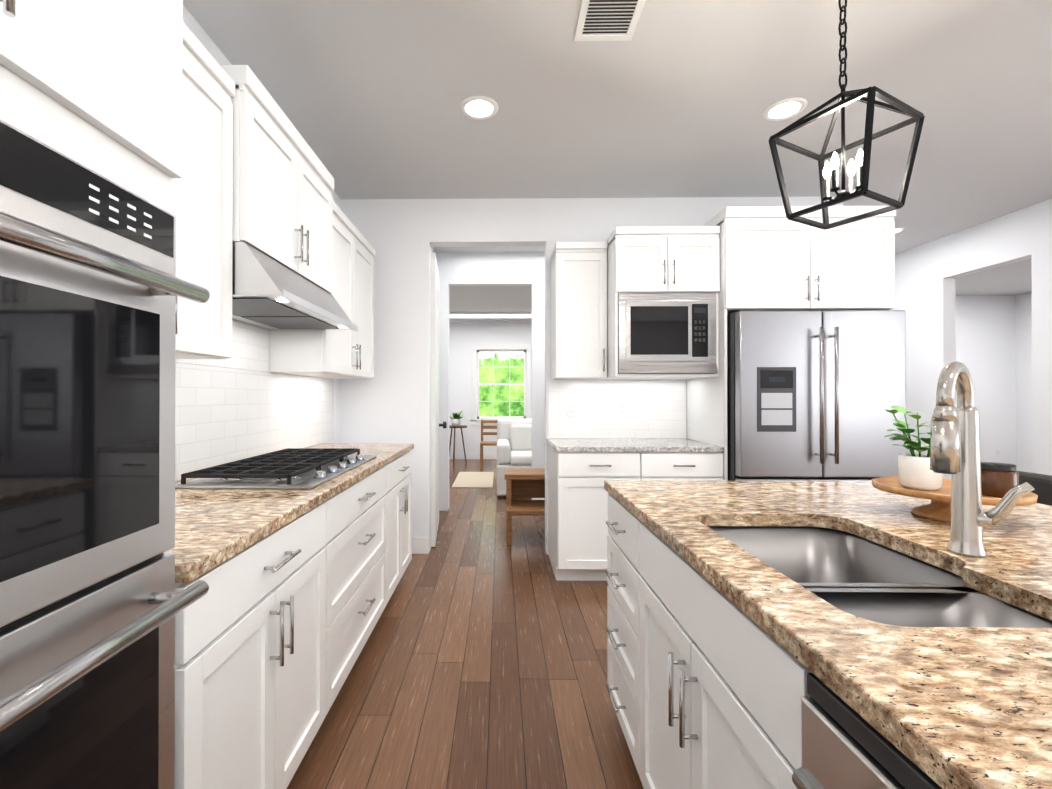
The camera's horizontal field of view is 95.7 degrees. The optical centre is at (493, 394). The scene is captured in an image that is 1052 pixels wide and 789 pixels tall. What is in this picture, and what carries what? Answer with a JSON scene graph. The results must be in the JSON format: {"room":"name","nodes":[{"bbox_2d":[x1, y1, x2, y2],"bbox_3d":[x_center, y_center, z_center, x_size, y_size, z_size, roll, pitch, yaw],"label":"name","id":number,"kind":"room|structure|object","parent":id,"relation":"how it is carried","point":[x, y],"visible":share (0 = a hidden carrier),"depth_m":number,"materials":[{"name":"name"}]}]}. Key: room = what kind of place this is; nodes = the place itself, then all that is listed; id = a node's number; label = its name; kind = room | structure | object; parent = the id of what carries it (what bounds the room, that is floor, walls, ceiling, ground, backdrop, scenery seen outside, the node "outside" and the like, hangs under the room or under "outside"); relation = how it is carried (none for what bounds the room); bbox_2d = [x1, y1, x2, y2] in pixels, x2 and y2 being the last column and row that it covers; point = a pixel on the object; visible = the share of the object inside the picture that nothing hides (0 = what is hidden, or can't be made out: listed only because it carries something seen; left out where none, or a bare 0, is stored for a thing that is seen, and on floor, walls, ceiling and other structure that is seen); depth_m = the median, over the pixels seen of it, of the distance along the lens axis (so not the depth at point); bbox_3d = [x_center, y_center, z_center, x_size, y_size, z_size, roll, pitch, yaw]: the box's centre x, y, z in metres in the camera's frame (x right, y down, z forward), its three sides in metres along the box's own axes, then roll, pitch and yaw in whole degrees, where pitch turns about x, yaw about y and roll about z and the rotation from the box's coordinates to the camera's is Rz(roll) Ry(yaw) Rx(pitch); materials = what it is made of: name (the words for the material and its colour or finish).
{"room":"kitchen","nodes":[
{"label":"kitchen","id":0,"kind":"room"},
{"bbox_2d":[175,5,342,480],"bbox_3d":[-1.318,-0.162,0.012,0.129,2.800,7.740,0,0,1],"label":"wall","id":1,"kind":"structure","parent":0,"point":[227,413],"depth_m":2.32,"materials":[{"name":"tile"}]},
{"bbox_2d":[173,22,234,358],"bbox_3d":[-1.066,-0.616,1.310,0.350,0.980,0.753,0,0,1],"label":"upper cabinet","id":2,"kind":"object","parent":1,"relation":"attached to","point":[203,199],"visible":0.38,"depth_m":1.54,"materials":[{"name":"white wood"}]},
{"bbox_2d":[220,65,333,293],"bbox_3d":[-1.034,-0.858,2.134,0.390,0.630,0.887,0,0,1],"label":"upper cabinet","id":3,"kind":"object","parent":1,"relation":"attached to","point":[283,183],"visible":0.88,"depth_m":1.95,"materials":[{"name":"white wood"}]},
{"bbox_2d":[232,242,357,331],"bbox_3d":[-0.978,-0.441,2.132,0.482,0.200,0.884,0,0,1],"label":"range hood","id":4,"kind":"object","parent":3,"relation":"attached to","point":[268,292],"visible":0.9,"depth_m":1.92,"materials":[{"name":"silver metal"}]},
{"bbox_2d":[269,201,375,378],"bbox_3d":[-1.040,-0.604,3.079,0.350,0.970,1.000,0,0,1],"label":"upper cabinet","id":5,"kind":"object","parent":1,"relation":"attached to","point":[339,354],"visible":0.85,"depth_m":2.90,"materials":[{"name":"white wood"}]},
{"bbox_2d":[287,459,643,788],"bbox_3d":[2.898,1.279,2.743,10.800,0.060,13.700,0,0,1],"label":"floor","id":6,"kind":"structure","parent":0,"point":[481,662],"depth_m":2.07,"materials":[{"name":"brown wood"}]},
{"bbox_2d":[0,0,209,788],"bbox_3d":[-0.890,0.020,0.534,0.723,2.440,0.780,0,0,1],"label":"tall cabinet","id":7,"kind":"object","parent":6,"relation":"on","point":[93,603],"visible":1,"depth_m":0.70,"materials":[{"name":"white wood"}]},
{"bbox_2d":[174,495,331,788],"bbox_3d":[-0.917,0.807,1.303,0.646,0.874,0.758,0,0,1],"label":"base cabinet","id":8,"kind":"object","parent":6,"relation":"on","point":[275,624],"depth_m":1.22,"materials":[{"name":"white wood"}]},
{"bbox_2d":[172,443,413,578],"bbox_3d":[-0.900,0.354,2.125,0.657,0.035,2.400,0,0,1],"label":"countertop","id":9,"kind":"structure","parent":8,"relation":"on","point":[211,524],"depth_m":1.37,"materials":[{"name":"beige stone"}]},
{"bbox_2d":[175,448,376,488],"bbox_3d":[-0.891,0.312,2.128,0.510,0.048,0.900,0,0,1],"label":"cooktop","id":10,"kind":"object","parent":9,"relation":"in","point":[298,468],"visible":1,"depth_m":1.88,"materials":[{"name":"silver metal"}]},
{"bbox_2d":[332,459,391,703],"bbox_3d":[-0.905,0.810,2.127,0.646,0.874,1.010,0,0,1],"label":"base cabinet","id":11,"kind":"object","parent":6,"relation":"on","point":[361,510],"depth_m":2.07,"materials":[{"name":"white wood"}]},
{"bbox_2d":[392,447,413,593],"bbox_3d":[-0.893,0.813,2.942,0.646,0.874,0.740,0,0,1],"label":"base cabinet","id":12,"kind":"object","parent":6,"relation":"on","point":[402,465],"depth_m":2.93,"materials":[{"name":"white wood"}]},
{"bbox_2d":[449,411,466,463],"bbox_3d":[-0.692,0.780,8.849,0.420,0.992,0.420,0,0,1],"label":"side table","id":13,"kind":"object","parent":6,"relation":"on","point":[455,419],"visible":0.92,"depth_m":8.79,"materials":[{"name":"brown wood"}]},
{"bbox_2d":[451,472,493,487],"bbox_3d":[-0.278,1.262,7.091,0.560,0.008,1.300,0,0,1],"label":"living room rug","id":14,"kind":"object","parent":6,"relation":"on","point":[473,479],"visible":1,"depth_m":6.94,"materials":[{"name":"beige fabric"}]},
{"bbox_2d":[480,420,497,468],"bbox_3d":[-0.010,0.862,8.289,0.420,0.820,0.400,0,0,1],"label":"wood chair","id":15,"kind":"object","parent":6,"relation":"on","point":[487,443],"visible":0.46,"depth_m":8.45,"materials":[{"name":"brown wood"}]},
{"bbox_2d":[497,419,531,496],"bbox_3d":[0.509,0.798,6.211,0.920,0.930,0.900,0,0,1],"label":"armchair","id":16,"kind":"object","parent":6,"relation":"on","point":[514,443],"visible":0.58,"depth_m":6.30,"materials":[{"name":"white fabric"}]},
{"bbox_2d":[504,468,544,544],"bbox_3d":[0.329,0.973,4.193,0.460,0.565,0.520,0,0,1],"label":"coffee table","id":17,"kind":"object","parent":6,"relation":"on","point":[525,482],"visible":0.71,"depth_m":4.20,"materials":[{"name":"brown wood"}]},
{"bbox_2d":[547,438,723,580],"bbox_3d":[0.961,0.797,3.389,1.090,0.910,0.664,0,0,1],"label":"base cabinet","id":18,"kind":"object","parent":6,"relation":"on","point":[581,471],"visible":0.54,"depth_m":3.11,"materials":[{"name":"white wood"}]},
{"bbox_2d":[687,206,895,480],"bbox_3d":[2.051,0.019,3.366,1.083,2.465,0.684,0,0,1],"label":"tall cabinet","id":19,"kind":"object","parent":6,"relation":"on","point":[773,258],"visible":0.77,"depth_m":3.07,"materials":[{"name":"white wood"}]},
{"bbox_2d":[727,310,905,480],"bbox_3d":[2.049,0.364,3.262,1.023,1.775,0.776,0,0,1],"label":"refrigerator","id":20,"kind":"object","parent":6,"relation":"on","point":[813,395],"visible":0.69,"depth_m":2.94,"materials":[{"name":"grey metal"}]},
{"bbox_2d":[604,488,1051,788],"bbox_3d":[0.831,0.802,0.191,0.978,0.874,3.270,0,0,1],"label":"kitchen island","id":21,"kind":"object","parent":6,"relation":"on","point":[703,695],"depth_m":0.95,"materials":[{"name":"white wood"}]},
{"bbox_2d":[604,480,1051,788],"bbox_3d":[1.035,0.365,0.190,1.250,0.071,3.330,0,0,1],"label":"island countertop","id":22,"kind":"structure","parent":21,"relation":"on","point":[973,701],"depth_m":0.66,"materials":[{"name":"beige stone"}]},
{"bbox_2d":[872,406,1037,521],"bbox_3d":[1.236,0.182,1.292,0.324,0.301,0.324,0,0,1],"label":"tray","id":23,"kind":"object","parent":22,"relation":"on","point":[916,477],"visible":0.77,"depth_m":1.27,"materials":[{"name":"brown wood"}]},
{"bbox_2d":[930,361,1034,556],"bbox_3d":[0.949,0.132,0.958,0.203,0.398,0.137,0,0,1],"label":"faucet","id":24,"kind":"object","parent":22,"relation":"on","point":[955,443],"visible":1,"depth_m":0.97,"materials":[{"name":"silver metal"}]},
{"bbox_2d":[1016,471,1051,505],"bbox_3d":[1.821,0.771,1.811,0.477,0.951,0.413,0,0,1],"label":"counter stool","id":25,"kind":"object","parent":6,"relation":"on","point":[1041,484],"visible":0.02,"depth_m":1.74,"materials":[{"name":"grey leather"}]},
{"bbox_2d":[449,453,496,458],"bbox_3d":[0.396,1.211,9.324,4.980,0.130,0.013,0,0,1],"label":"baseboard","id":26,"kind":"structure","parent":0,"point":[457,455],"depth_m":9.33,"materials":[{"name":"white wood"}]},
{"bbox_2d":[449,312,531,319],"bbox_3d":[0.338,-1.466,8.804,3.500,0.119,0.120,0,0,1],"label":"crown molding","id":27,"kind":"structure","parent":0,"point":[490,316],"depth_m":8.75,"materials":[{"name":"white wood"}]},
{"bbox_2d":[449,320,531,321],"bbox_3d":[0.395,-1.474,9.292,4.998,0.099,0.099,0,0,1],"label":"crown molding","id":28,"kind":"structure","parent":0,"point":[449,320],"depth_m":9.26,"materials":[{"name":"white wood"}]},
{"bbox_2d":[471,344,530,424],"bbox_3d":[0.166,-0.199,9.361,1.200,1.590,0.110,0,0,1],"label":"window","id":29,"kind":"structure","parent":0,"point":[476,419],"depth_m":9.33,"materials":[{"name":"white wood"}]},
{"bbox_2d":[343,196,842,551],"bbox_3d":[0.768,-0.146,3.787,3.930,2.800,0.129,0,0,1],"label":"wall","id":30,"kind":"structure","parent":0,"point":[392,406],"depth_m":3.75,"materials":[{"name":"white paint"}]},
{"bbox_2d":[412,537,428,553],"bbox_3d":[-0.856,1.188,3.742,0.698,0.130,0.013,0,0,1],"label":"baseboard","id":31,"kind":"structure","parent":30,"relation":"attached to","point":[420,545],"depth_m":3.73,"materials":[{"name":"white wood"}]},
{"bbox_2d":[431,252,446,546],"bbox_3d":[-0.547,0.042,4.285,0.182,2.412,0.800,0,0,1],"label":"hall door","id":32,"kind":"structure","parent":30,"relation":"in","point":[435,425],"depth_m":3.89,"materials":[{"name":"white wood"}]},
{"bbox_2d":[567,402,575,415],"bbox_3d":[0.612,0.113,3.719,0.070,0.114,0.007,0,0,1],"label":"wall outlet","id":33,"kind":"object","parent":30,"relation":"attached to","point":[571,408],"visible":1,"depth_m":3.72,"materials":[{"name":"white plastic"}]},
{"bbox_2d":[551,242,607,379],"bbox_3d":[0.634,-0.602,3.540,0.368,0.970,0.384,0,0,1],"label":"upper cabinet","id":34,"kind":"object","parent":30,"relation":"attached to","point":[578,310],"visible":1,"depth_m":3.39,"materials":[{"name":"white wood"}]},
{"bbox_2d":[618,402,626,415],"bbox_3d":[1.012,0.113,3.713,0.070,0.114,0.007,0,0,1],"label":"wall outlet","id":35,"kind":"object","parent":30,"relation":"attached to","point":[622,408],"visible":1,"depth_m":3.71,"materials":[{"name":"white plastic"}]},
{"bbox_2d":[598,226,719,379],"bbox_3d":[1.162,-0.615,3.417,0.687,0.995,0.614,0,0,1],"label":"upper cabinet","id":36,"kind":"object","parent":30,"relation":"attached to","point":[663,286],"visible":0.92,"depth_m":3.15,"materials":[{"name":"white wood"}]},
{"bbox_2d":[183,0,1051,311],"bbox_3d":[2.898,-1.581,2.755,10.800,0.060,13.700,0,0,1],"label":"ceiling","id":37,"kind":"structure","parent":0,"point":[673,98],"depth_m":2.48,"materials":[{"name":"white paint"}]},
{"bbox_2d":[460,96,498,119],"bbox_3d":[-0.075,-1.547,2.569,0.210,0.008,0.210,0,0,1],"label":"recessed light","id":38,"kind":"object","parent":37,"relation":"in","point":[479,107],"visible":1,"depth_m":2.56,"materials":[{"name":"white"}]},
{"bbox_2d":[574,0,645,40],"bbox_3d":[0.476,-1.549,1.951,0.250,0.008,0.250,0,0,1],"label":"ceiling vent","id":39,"kind":"object","parent":37,"relation":"in","point":[607,20],"visible":1,"depth_m":1.96,"materials":[{"name":"white metal"}]},
{"bbox_2d":[762,97,807,120],"bbox_3d":[1.585,-1.547,2.584,0.210,0.008,0.210,0,0,1],"label":"recessed light","id":40,"kind":"object","parent":37,"relation":"in","point":[788,108],"visible":1,"depth_m":2.58,"materials":[{"name":"white"}]},
{"bbox_2d":[768,0,924,229],"bbox_3d":[1.053,-1.050,1.430,0.286,1.010,0.286,0,0,-27],"label":"pendant lantern","id":41,"kind":"object","parent":37,"relation":"hanging from","point":[894,104],"visible":1,"depth_m":1.42,"materials":[{"name":"black metal"}]},
{"bbox_2d":[895,227,904,232],"bbox_3d":[3.754,-1.539,4.482,0.210,0.008,0.210,0,0,1],"label":"recessed light","id":42,"kind":"object","parent":37,"relation":"in","point":[899,229],"visible":0.38,"depth_m":4.43,"materials":[{"name":"white"}]},
{"bbox_2d":[893,198,1051,478],"bbox_3d":[4.434,-0.155,1.776,0.120,2.800,11.440,0,0,1],"label":"wall","id":43,"kind":"structure","parent":0,"point":[999,347],"depth_m":4.89,"materials":[{"name":"white paint"}]},
{"bbox_2d":[996,448,1000,455],"bbox_3d":[7.787,0.888,7.319,0.070,0.114,0.007,0,0,1],"label":"wall outlet","id":44,"kind":"object","parent":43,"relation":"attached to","point":[998,451],"visible":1,"depth_m":7.32,"materials":[{"name":"white plastic"}]},
{"label":"outside","id":45,"kind":"structure","parent":0,"visible":0},
{"bbox_2d":[479,352,523,415],"bbox_3d":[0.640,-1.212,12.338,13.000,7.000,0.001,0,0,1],"label":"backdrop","id":46,"kind":"structure","parent":45,"point":[501,370],"depth_m":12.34,"materials":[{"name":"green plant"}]}
]}

